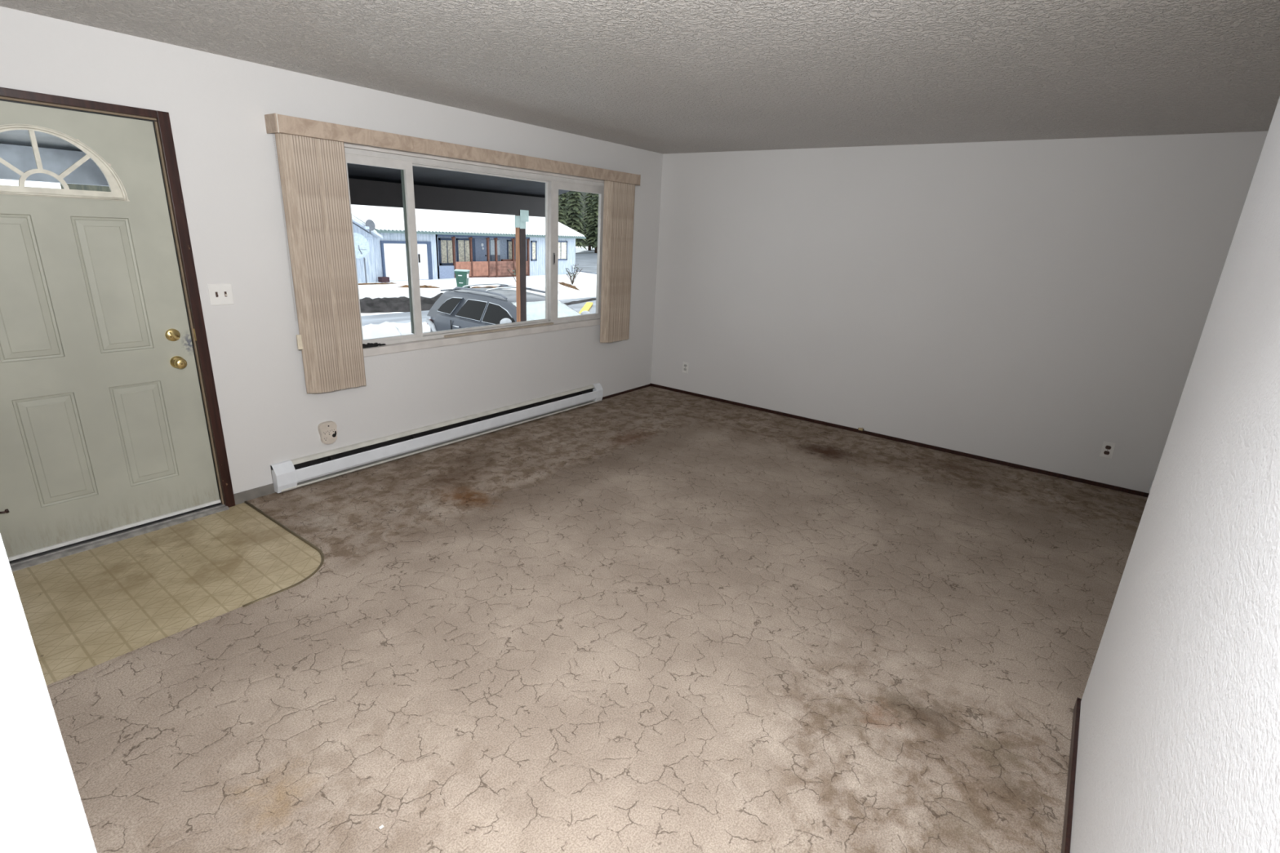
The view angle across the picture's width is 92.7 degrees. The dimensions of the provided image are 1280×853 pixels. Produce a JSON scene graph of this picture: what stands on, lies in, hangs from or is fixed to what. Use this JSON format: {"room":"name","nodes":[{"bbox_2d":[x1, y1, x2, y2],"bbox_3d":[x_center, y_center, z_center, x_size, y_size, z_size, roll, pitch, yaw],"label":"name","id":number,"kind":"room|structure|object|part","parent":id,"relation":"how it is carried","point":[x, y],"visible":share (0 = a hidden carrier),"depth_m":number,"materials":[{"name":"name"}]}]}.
{"room":"empty living room","nodes":[
{"label":"empty living room","id":0,"kind":"room"},
{"bbox_2d":[0,533,97,852],"bbox_3d":[-1.566,0.552,-0.293,0.115,2.540,2.710,15,22,34],"label":"wall","id":1,"kind":"structure","parent":0,"point":[42,810],"depth_m":0.73,"materials":[{"name":"white paint"}]},
{"bbox_2d":[12,386,1147,852],"bbox_3d":[-0.510,0.937,2.555,4.560,0.030,8.200,15,22,34],"label":"floor","id":2,"kind":"structure","parent":0,"point":[651,619],"depth_m":2.56,"materials":[{"name":"carpet"}]},
{"bbox_2d":[242,501,324,607],"bbox_3d":[-1.936,0.613,3.305,0.357,0.014,1.228,-8,21,-30],"label":"trim","id":3,"kind":"structure","parent":2,"relation":"on","point":[276,522],"depth_m":3.22,"materials":[{"name":"metal"}]},
{"bbox_2d":[0,0,1279,154],"bbox_3d":[-0.366,-1.465,1.857,4.800,0.100,8.340,15,22,34],"label":"ceiling","id":4,"kind":"structure","parent":0,"point":[663,77],"depth_m":2.76,"materials":[{"name":"white paint"}]},
{"bbox_2d":[650,131,1267,493],"bbox_3d":[2.080,-1.077,5.385,4.660,2.560,0.140,15,22,34],"label":"wall","id":5,"kind":"structure","parent":0,"point":[1037,304],"depth_m":4.91,"materials":[{"name":"white paint"}]},
{"bbox_2d":[0,6,662,493],"bbox_3d":[-2.292,-0.710,3.564,0.140,2.560,8.340,15,22,34],"label":"wall","id":6,"kind":"structure","parent":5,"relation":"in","point":[216,105],"depth_m":3.63,"materials":[{"name":"white paint"}]},
{"bbox_2d":[0,100,229,572],"bbox_3d":[-2.731,-0.408,2.965,0.141,2.085,0.974,15,22,34],"label":"door","id":7,"kind":"structure","parent":6,"relation":"in","point":[104,438],"depth_m":3.01,"materials":[{"name":"green paint"}]},
{"bbox_3d":[-2.833,-0.624,2.766,0.041,0.648,0.219,15,22,34],"label":"panel","id":8,"kind":"part","parent":7,"relation":"part of","materials":[{"name":"green paint"}]},
{"bbox_3d":[-2.869,0.111,3.002,0.041,0.547,0.219,15,22,34],"label":"panel","id":9,"kind":"part","parent":7,"relation":"part of","materials":[{"name":"green paint"}]},
{"bbox_3d":[-2.681,-1.182,2.721,0.014,0.296,0.604,15,22,34],"label":"fanlight frame","id":10,"kind":"part","parent":7,"relation":"part of","materials":[{"name":"plastic"}]},
{"bbox_3d":[-2.621,-0.701,3.039,0.041,0.648,0.218,15,22,34],"label":"panel","id":11,"kind":"part","parent":7,"relation":"part of","materials":[{"name":"green paint"}]},
{"bbox_3d":[-2.658,0.034,3.274,0.041,0.547,0.218,15,22,34],"label":"panel","id":12,"kind":"part","parent":7,"relation":"part of","materials":[{"name":"green paint"}]},
{"bbox_3d":[-2.480,-0.342,3.287,0.066,0.066,0.066,15,22,34],"label":"knob","id":13,"kind":"part","parent":7,"relation":"part of","materials":[{"name":"gold metal"}]},
{"bbox_2d":[0,87,235,507],"bbox_3d":[-2.752,-0.442,2.985,0.148,2.135,1.042,15,22,34],"label":"door frame","id":14,"kind":"structure","parent":6,"relation":"attached to","point":[161,121],"depth_m":3.18,"materials":[{"name":"brown wood"}]},
{"bbox_2d":[207,283,234,305],"bbox_3d":[-2.318,-0.732,3.379,0.016,0.116,0.116,15,22,34],"label":"light switch","id":15,"kind":"object","parent":6,"relation":"attached to","point":[220,294],"visible":1,"depth_m":3.38,"materials":[{"name":"white plastic"}]},
{"bbox_2d":[233,483,275,505],"bbox_3d":[-2.372,0.415,3.757,0.009,0.069,0.228,15,22,34],"label":"baseboard","id":16,"kind":"structure","parent":6,"relation":"attached to","point":[240,497],"depth_m":3.75,"materials":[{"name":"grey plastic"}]},
{"bbox_2d":[0,129,569,217],"bbox_3d":[-3.010,-1.913,3.905,1.905,0.765,8.130,15,22,34],"label":"porch roof","id":17,"kind":"structure","parent":6,"relation":"attached to","point":[438,189],"depth_m":5.67,"materials":[{"name":"black"}]},
{"bbox_2d":[317,421,337,444],"bbox_3d":[-2.060,0.042,4.035,0.034,0.148,0.111,15,22,34],"label":"electrical outlet","id":18,"kind":"object","parent":6,"relation":"attached to","point":[327,430],"visible":1,"depth_m":4.02,"materials":[{"name":"beige plastic"}]},
{"bbox_2d":[270,382,603,493],"bbox_3d":[-1.340,-0.011,5.015,0.066,0.180,3.137,15,22,34],"label":"baseboard heater","id":19,"kind":"object","parent":6,"relation":"attached to","point":[287,475],"visible":1,"depth_m":4.57,"materials":[{"name":"metal"}]},
{"bbox_2d":[264,113,640,393],"bbox_3d":[-1.070,-1.308,4.835,0.132,1.583,3.307,15,22,34],"label":"vertical blind","id":20,"kind":"object","parent":6,"relation":"attached to","point":[311,155],"visible":1,"depth_m":3.78,"materials":[{"name":"fabric"}]},
{"bbox_3d":[-1.965,-1.645,3.309,0.004,0.096,0.006,15,22,34],"label":"corner trim","id":21,"kind":"part","parent":20,"relation":"part of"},
{"bbox_3d":[-2.032,-1.134,3.511,0.004,1.040,0.026,15,22,34],"label":"bead chain","id":22,"kind":"part","parent":20,"relation":"part of","materials":[{"name":"white plastic"}]},
{"bbox_2d":[343,142,604,356],"bbox_3d":[-1.118,-1.393,4.940,0.132,1.328,2.755,15,22,34],"label":"window","id":23,"kind":"structure","parent":6,"relation":"attached to","point":[354,156],"depth_m":4.66,"materials":[{"name":"plastic"}]},
{"bbox_2d":[362,342,385,348],"bbox_3d":[-1.825,-0.562,4.186,0.030,0.030,0.174,15,22,34],"label":"strap","id":24,"kind":"object","parent":23,"relation":"on","point":[368,344],"visible":0.98,"depth_m":4.17,"materials":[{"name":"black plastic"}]},
{"bbox_3d":[-1.742,-1.177,4.145,0.032,1.183,0.508,15,22,34],"label":"sliding sash","id":25,"kind":"part","parent":23,"relation":"part of","materials":[{"name":"plastic"}]},
{"bbox_3d":[-1.100,-1.988,4.768,0.092,0.040,2.580,15,22,34],"label":"head rail","id":26,"kind":"part","parent":23,"relation":"part of","materials":[{"name":"plastic"}]},
{"bbox_3d":[-1.223,-1.385,4.872,0.030,1.192,1.390,15,22,34],"label":"fixed sash","id":27,"kind":"part","parent":23,"relation":"part of","materials":[{"name":"plastic"}]},
{"bbox_3d":[-1.162,-0.832,5.143,0.080,0.027,2.580,15,22,34],"label":"sill rail","id":28,"kind":"part","parent":23,"relation":"part of","materials":[{"name":"plastic"}]},
{"bbox_3d":[-0.582,-1.599,5.639,0.032,1.183,0.710,15,22,34],"label":"sliding sash","id":29,"kind":"part","parent":23,"relation":"part of","materials":[{"name":"plastic"}]},
{"bbox_2d":[601,383,650,399],"bbox_3d":[-0.152,-0.377,6.623,0.011,0.024,0.925,15,22,34],"label":"baseboard","id":30,"kind":"structure","parent":6,"relation":"attached to","point":[649,384],"depth_m":6.61,"materials":[{"name":"brown wood"}]},
{"bbox_2d":[682,361,688,373],"bbox_3d":[0.494,-0.642,6.641,0.074,0.118,0.010,15,22,34],"label":"wall outlet","id":31,"kind":"object","parent":5,"relation":"attached to","point":[685,365],"visible":1,"depth_m":6.64,"materials":[{"name":"white plastic"}]},
{"bbox_2d":[650,382,1149,497],"bbox_3d":[1.941,0.018,5.704,4.560,0.030,0.011,15,22,34],"label":"baseboard","id":32,"kind":"structure","parent":5,"relation":"attached to","point":[912,442],"depth_m":5.31,"materials":[{"name":"brown wood"}]},
{"bbox_2d":[1099,441,1115,458],"bbox_3d":[3.486,0.176,4.551,0.074,0.118,0.010,15,22,34],"label":"wall outlet","id":33,"kind":"object","parent":5,"relation":"attached to","point":[1108,448],"visible":1,"depth_m":4.55,"materials":[{"name":"white plastic"}]},
{"bbox_2d":[1103,450,1109,454],"bbox_3d":[3.483,0.196,4.555,0.035,0.027,0.004,15,22,34],"label":"receptacle","id":34,"kind":"object","parent":33,"relation":"attached to","point":[1105,452],"depth_m":4.55,"materials":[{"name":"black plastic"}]},
{"bbox_2d":[1070,96,1279,852],"bbox_3d":[0.326,0.592,-0.126,0.376,2.540,5.215,15,22,34],"label":"wall","id":35,"kind":"structure","parent":0,"point":[1179,742],"depth_m":1.21,"materials":[{"name":"white paint"}]},
{"bbox_2d":[1061,699,1080,852],"bbox_3d":[0.117,1.636,0.330,0.012,0.055,5.215,15,22,34],"label":"baseboard","id":36,"kind":"structure","parent":35,"relation":"attached to","point":[1067,828],"depth_m":1.98,"materials":[{"name":"brown wood"}]},
{"label":"outside","id":37,"kind":"structure","parent":0,"visible":0},
{"bbox_2d":[60,183,593,246],"bbox_3d":[-8.004,-52.241,136.137,80.000,25.000,168.000,15,22,34],"label":"hillside","id":38,"kind":"structure","parent":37,"point":[72,186],"depth_m":89.68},
{"bbox_2d":[558,194,568,226],"bbox_3d":[-9.984,-27.682,73.554,3.544,13.856,3.702,-8,21,-31],"label":"conifer","id":39,"kind":"object","parent":38,"relation":"on","point":[562,219],"visible":0.09,"depth_m":73.83,"materials":[{"name":"green plant"}]},
{"bbox_2d":[559,191,571,223],"bbox_3d":[-10.491,-31.607,84.274,3.801,14.783,3.619,-4,19,-21],"label":"conifer","id":40,"kind":"object","parent":38,"relation":"on","point":[564,203],"visible":0.11,"depth_m":84.03,"materials":[{"name":"green plant"}]},
{"bbox_2d":[560,191,588,248],"bbox_3d":[-8.242,-29.800,76.608,4.197,16.297,4.284,-8,21,-31],"label":"conifer","id":41,"kind":"object","parent":38,"relation":"on","point":[575,224],"visible":0.41,"depth_m":76.92,"materials":[{"name":"green plant"}]},
{"bbox_2d":[566,191,585,231],"bbox_3d":[-10.364,-37.944,97.479,4.322,16.894,4.514,3,18,0],"label":"conifer","id":42,"kind":"object","parent":38,"relation":"on","point":[570,191],"visible":0.06,"depth_m":97.88,"materials":[{"name":"green plant"}]},
{"bbox_2d":[582,192,595,250],"bbox_3d":[-7.161,-33.252,88.904,3.947,15.431,4.123,6,18,9],"label":"conifer","id":43,"kind":"object","parent":38,"relation":"on","point":[588,205],"visible":0.2,"depth_m":89.03,"materials":[{"name":"green plant"}]},
{"bbox_2d":[585,193,598,253],"bbox_3d":[-5.667,-30.552,80.499,4.065,15.565,4.206,15,22,34],"label":"conifer","id":44,"kind":"object","parent":38,"relation":"on","point":[592,239],"visible":0.38,"depth_m":80.94,"materials":[{"name":"green plant"}]},
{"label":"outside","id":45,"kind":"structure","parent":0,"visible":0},
{"bbox_3d":[-3.141,0.380,4.659,1.955,0.200,8.140,15,22,34],"label":"floor","id":46,"kind":"structure","parent":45,"visible":0},
{"bbox_2d":[514,209,528,321],"bbox_3d":[-1.421,-1.551,7.351,0.114,1.995,0.132,15,22,34],"label":"porch post","id":47,"kind":"object","parent":46,"relation":"on","point":[520,220],"visible":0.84,"depth_m":7.21,"materials":[{"name":"brown wood"}]},
{"bbox_3d":[-1.355,-2.368,7.070,0.002,0.145,0.092,15,22,34],"label":"bracket leg","id":48,"kind":"part","parent":47,"relation":"part of","materials":[{"name":"metal"}]},
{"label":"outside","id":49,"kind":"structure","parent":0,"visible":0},
{"bbox_3d":[-2.261,-1.407,14.663,8.400,0.113,5.000,15,22,34],"label":"driveway","id":50,"kind":"object","parent":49,"visible":0},
{"bbox_2d":[426,283,590,331],"bbox_3d":[-2.414,-2.018,13.267,4.892,1.883,2.496,16,22,36],"label":"car","id":51,"kind":"object","parent":50,"relation":"on","point":[458,308],"visible":0.41,"depth_m":13.06,"materials":[{"name":"grey metal"}]},
{"bbox_2d":[426,318,436,331],"bbox_3d":[-4.715,-2.277,13.822,0.404,0.300,0.046,16,22,36],"label":"tail lamp","id":52,"kind":"object","parent":51,"relation":"attached to","point":[432,322],"depth_m":13.78,"materials":[{"name":"white plastic"}]},
{"bbox_3d":[-4.200,-2.688,13.494,0.694,0.368,0.246,16,22,36],"label":"window trim","id":53,"kind":"part","parent":51,"relation":"part of","materials":[{"name":"silver metal"}]},
{"bbox_3d":[-3.587,-2.504,13.025,0.876,0.383,0.255,16,22,36],"label":"window trim","id":54,"kind":"part","parent":51,"relation":"part of","materials":[{"name":"silver metal"}]},
{"bbox_3d":[-3.457,-2.880,13.091,1.842,0.131,0.058,16,22,36],"label":"roof rail","id":55,"kind":"part","parent":51,"relation":"part of","materials":[{"name":"silver metal"}]},
{"bbox_3d":[-2.768,-2.257,12.396,1.174,0.393,0.260,16,22,36],"label":"window trim","id":56,"kind":"part","parent":51,"relation":"part of","materials":[{"name":"silver metal"}]},
{"bbox_2d":[499,318,511,324],"bbox_3d":[-2.609,-2.010,11.984,0.148,0.239,0.330,16,22,36],"label":"mirror","id":57,"kind":"object","parent":51,"relation":"attached to","point":[504,320],"depth_m":11.88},
{"bbox_3d":[-2.685,-3.134,14.004,1.843,0.131,0.058,16,22,36],"label":"roof rail","id":58,"kind":"part","parent":51,"relation":"part of","materials":[{"name":"silver metal"}]},
{"bbox_2d":[580,311,590,315],"bbox_3d":[-1.240,-2.460,13.601,0.148,0.239,0.330,16,22,36],"label":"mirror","id":59,"kind":"object","parent":51,"relation":"attached to","point":[584,312],"depth_m":13.54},
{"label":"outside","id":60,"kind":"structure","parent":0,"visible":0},
{"bbox_2d":[575,248,597,274],"bbox_3d":[-4.586,-19.439,70.354,7.975,0.120,55.164,3,18,1],"label":"street","id":61,"kind":"structure","parent":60,"point":[586,260],"depth_m":59.68,"materials":[{"name":"grey asphalt"}]},
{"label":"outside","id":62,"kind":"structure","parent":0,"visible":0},
{"bbox_2d":[358,246,596,315],"bbox_3d":[-14.752,-12.567,47.529,74.000,0.144,130.000,15,22,34],"label":"snow ground","id":63,"kind":"structure","parent":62,"point":[586,282],"depth_m":33.85,"materials":[{"name":"white snow"}]},
{"bbox_2d":[353,232,369,283],"bbox_3d":[-14.070,-8.338,30.442,0.406,2.538,1.237,15,22,34],"label":"dish antenna","id":64,"kind":"object","parent":63,"relation":"on","point":[362,246],"visible":0.72,"depth_m":30.46,"materials":[{"name":"white metal"}]},
{"bbox_2d":[358,282,395,284],"bbox_3d":[-13.836,-7.120,30.530,0.598,0.109,3.518,17,23,37],"label":"dry grass strip","id":65,"kind":"object","parent":63,"relation":"on","point":[375,283],"visible":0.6,"depth_m":30.92,"materials":[{"name":"brown plant"}]},
{"bbox_2d":[377,276,390,282],"bbox_3d":[-13.495,-7.732,32.163,0.360,0.290,0.440,15,22,34],"label":"crate","id":66,"kind":"object","parent":63,"relation":"on","point":[380,279],"visible":0.9,"depth_m":32.03,"materials":[{"name":"brown wood"}]},
{"bbox_2d":[359,293,443,313],"bbox_3d":[-12.375,-3.802,19.674,2.908,0.553,18.075,18,23,39],"label":"bank","id":67,"kind":"object","parent":63,"relation":"on","point":[402,304],"visible":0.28,"depth_m":22.29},
{"bbox_2d":[397,284,439,288],"bbox_3d":[-11.009,-6.966,30.385,2.000,0.172,0.358,-3,19,-16],"label":"strip","id":68,"kind":"object","parent":63,"relation":"on","point":[404,286],"visible":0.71,"depth_m":30.38,"materials":[{"name":"brown soil"}]},
{"bbox_2d":[359,286,562,298],"bbox_3d":[-12.739,-4.966,23.569,24.193,0.359,2.560,-14,25,-43],"label":"snow bank","id":69,"kind":"object","parent":63,"relation":"on","point":[430,293],"visible":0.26,"depth_m":25.94,"materials":[{"name":"white snow"}]},
{"bbox_2d":[453,269,470,288],"bbox_3d":[-8.485,-6.978,29.189,0.590,1.040,0.690,2,18,-2],"label":"cart","id":70,"kind":"object","parent":63,"relation":"on","point":[461,275],"visible":0.7,"depth_m":28.90,"materials":[{"name":"green plastic"}]},
{"bbox_3d":[-8.462,-7.435,29.026,0.590,0.068,0.660,2,18,-2],"label":"lid","id":71,"kind":"part","parent":70,"relation":"part of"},
{"bbox_2d":[351,204,586,283],"bbox_3d":[-15.515,-11.802,36.894,10.600,5.260,25.150,15,22,34],"label":"house","id":72,"kind":"structure","parent":63,"relation":"on","point":[483,244],"depth_m":36.69,"materials":[{"name":"blue wood"}]},
{"bbox_2d":[364,219,375,234],"bbox_3d":[-13.554,-9.998,30.535,0.248,0.696,0.736,5,18,7],"label":"satellite dish","id":73,"kind":"object","parent":72,"relation":"attached to","point":[370,224],"visible":1,"depth_m":30.66,"materials":[{"name":"grey metal"}]},
{"bbox_3d":[-13.594,-8.771,32.322,0.090,2.060,0.120,15,22,34],"label":"garage trim","id":74,"kind":"part","parent":72,"relation":"part of","materials":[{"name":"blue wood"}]},
{"bbox_3d":[-12.716,-9.996,33.099,0.090,0.120,2.660,15,22,34],"label":"garage trim","id":75,"kind":"part","parent":72,"relation":"part of","materials":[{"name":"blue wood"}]},
{"bbox_3d":[-11.895,-9.388,34.513,0.090,2.060,0.240,15,22,34],"label":"garage trim","id":76,"kind":"part","parent":72,"relation":"part of","materials":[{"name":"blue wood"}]},
{"bbox_3d":[-11.288,-9.026,35.674,0.060,0.720,1.120,15,22,34],"label":"porch panel","id":77,"kind":"part","parent":72,"relation":"part of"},
{"bbox_2d":[440,240,453,262],"bbox_3d":[-11.703,-10.614,37.059,0.036,1.333,0.934,15,22,34],"label":"window curtain","id":78,"kind":"object","parent":72,"relation":"hanging from","point":[446,256],"depth_m":37.01,"materials":[{"name":"beige fabric"}]},
{"bbox_2d":[457,240,470,262],"bbox_3d":[-10.938,-10.892,38.045,0.036,1.373,0.974,15,22,34],"label":"window curtain","id":79,"kind":"object","parent":72,"relation":"hanging from","point":[463,245],"depth_m":37.97,"materials":[{"name":"beige fabric"}]},
{"bbox_3d":[-10.148,-9.576,37.073,0.060,0.860,2.520,15,22,34],"label":"porch railing","id":80,"kind":"part","parent":72,"relation":"part of","materials":[{"name":"orange wood"}]},
{"bbox_3d":[-10.180,-11.013,39.059,0.060,1.940,0.970,15,22,34],"label":"door","id":81,"kind":"part","parent":72,"relation":"part of","materials":[{"name":"blue wood"}]},
{"bbox_3d":[-9.403,-10.440,37.820,0.120,2.480,0.300,15,22,34],"label":"porch post","id":82,"kind":"part","parent":72,"relation":"part of","materials":[{"name":"brown wood"}]},
{"bbox_3d":[-9.463,-10.714,40.059,0.060,1.030,0.760,15,22,34],"label":"grey panel","id":83,"kind":"part","parent":72,"relation":"part of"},
{"bbox_3d":[-8.410,-10.190,39.325,0.075,0.900,3.300,15,22,34],"label":"porch railing","id":84,"kind":"part","parent":72,"relation":"part of","materials":[{"name":"brown wood"}]},
{"bbox_2d":[508,241,511,259],"bbox_3d":[-8.701,-11.764,40.905,0.036,1.245,0.364,15,22,34],"label":"window curtain","id":85,"kind":"object","parent":72,"relation":"hanging from","point":[509,242],"depth_m":40.89,"materials":[{"name":"beige fabric"}]},
{"bbox_2d":[532,242,535,259],"bbox_3d":[-7.071,-11.680,40.588,0.036,1.090,0.320,15,22,34],"label":"window curtain","id":86,"kind":"object","parent":72,"relation":"hanging from","point":[533,243],"depth_m":40.59,"materials":[{"name":"beige fabric"}]},
{"bbox_2d":[558,242,566,258],"bbox_3d":[-5.537,-12.265,42.553,0.036,1.110,1.140,15,22,34],"label":"window curtain","id":87,"kind":"object","parent":72,"relation":"hanging from","point":[562,246],"depth_m":42.68,"materials":[{"name":"white fabric"}]},
{"bbox_2d":[471,285,503,288],"bbox_3d":[-7.664,-7.213,31.676,0.269,0.169,3.324,19,24,40],"label":"strip","id":88,"kind":"object","parent":63,"relation":"on","point":[488,286],"visible":0.25,"depth_m":31.34,"materials":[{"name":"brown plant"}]},
{"bbox_2d":[506,262,526,280],"bbox_3d":[-6.864,-8.505,34.119,0.938,1.211,0.769,15,22,34],"label":"bush","id":89,"kind":"object","parent":63,"relation":"on","point":[514,271],"visible":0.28,"depth_m":34.06,"materials":[{"name":"brown plant"}]},
{"bbox_2d":[558,281,579,290],"bbox_3d":[-4.081,-8.021,34.698,0.288,0.202,4.392,-5,19,-24],"label":"strip","id":90,"kind":"object","parent":63,"relation":"on","point":[570,286],"visible":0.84,"depth_m":34.41,"materials":[{"name":"brown soil"}]},
{"bbox_2d":[565,264,582,284],"bbox_3d":[-3.980,-8.918,35.852,1.044,1.208,0.999,15,22,34],"label":"bush","id":91,"kind":"object","parent":63,"relation":"on","point":[575,265],"visible":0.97,"depth_m":35.80,"materials":[{"name":"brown plant"}]},
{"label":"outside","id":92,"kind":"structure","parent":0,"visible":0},
{"bbox_2d":[360,297,595,326],"bbox_3d":[-4.609,-4.072,22.606,5.400,0.110,100.000,15,22,34],"label":"street","id":93,"kind":"structure","parent":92,"point":[401,317],"depth_m":20.96,"materials":[{"name":"white snow"}]},
{"bbox_2d":[361,321,430,339],"bbox_3d":[-6.875,-2.862,17.775,4.206,0.441,1.958,-12,23,-38],"label":"snow pile","id":94,"kind":"object","parent":93,"relation":"on","point":[386,329],"visible":0.3,"depth_m":17.20,"materials":[{"name":"white snow"}]},
{"bbox_2d":[564,297,595,305],"bbox_3d":[-2.784,-5.564,27.317,0.573,0.149,5.045,10,19,21],"label":"gravel bank","id":95,"kind":"object","parent":93,"relation":"on","point":[591,299],"visible":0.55,"depth_m":27.35,"materials":[{"name":"grey gravel"}]},
{"bbox_2d":[578,302,592,313],"bbox_3d":[-2.211,-4.471,23.846,0.280,0.080,6.200,3,18,-1],"label":"plank","id":96,"kind":"object","parent":93,"relation":"on","point":[587,306],"visible":0.49,"depth_m":25.03,"materials":[{"name":"paint"}]}
]}

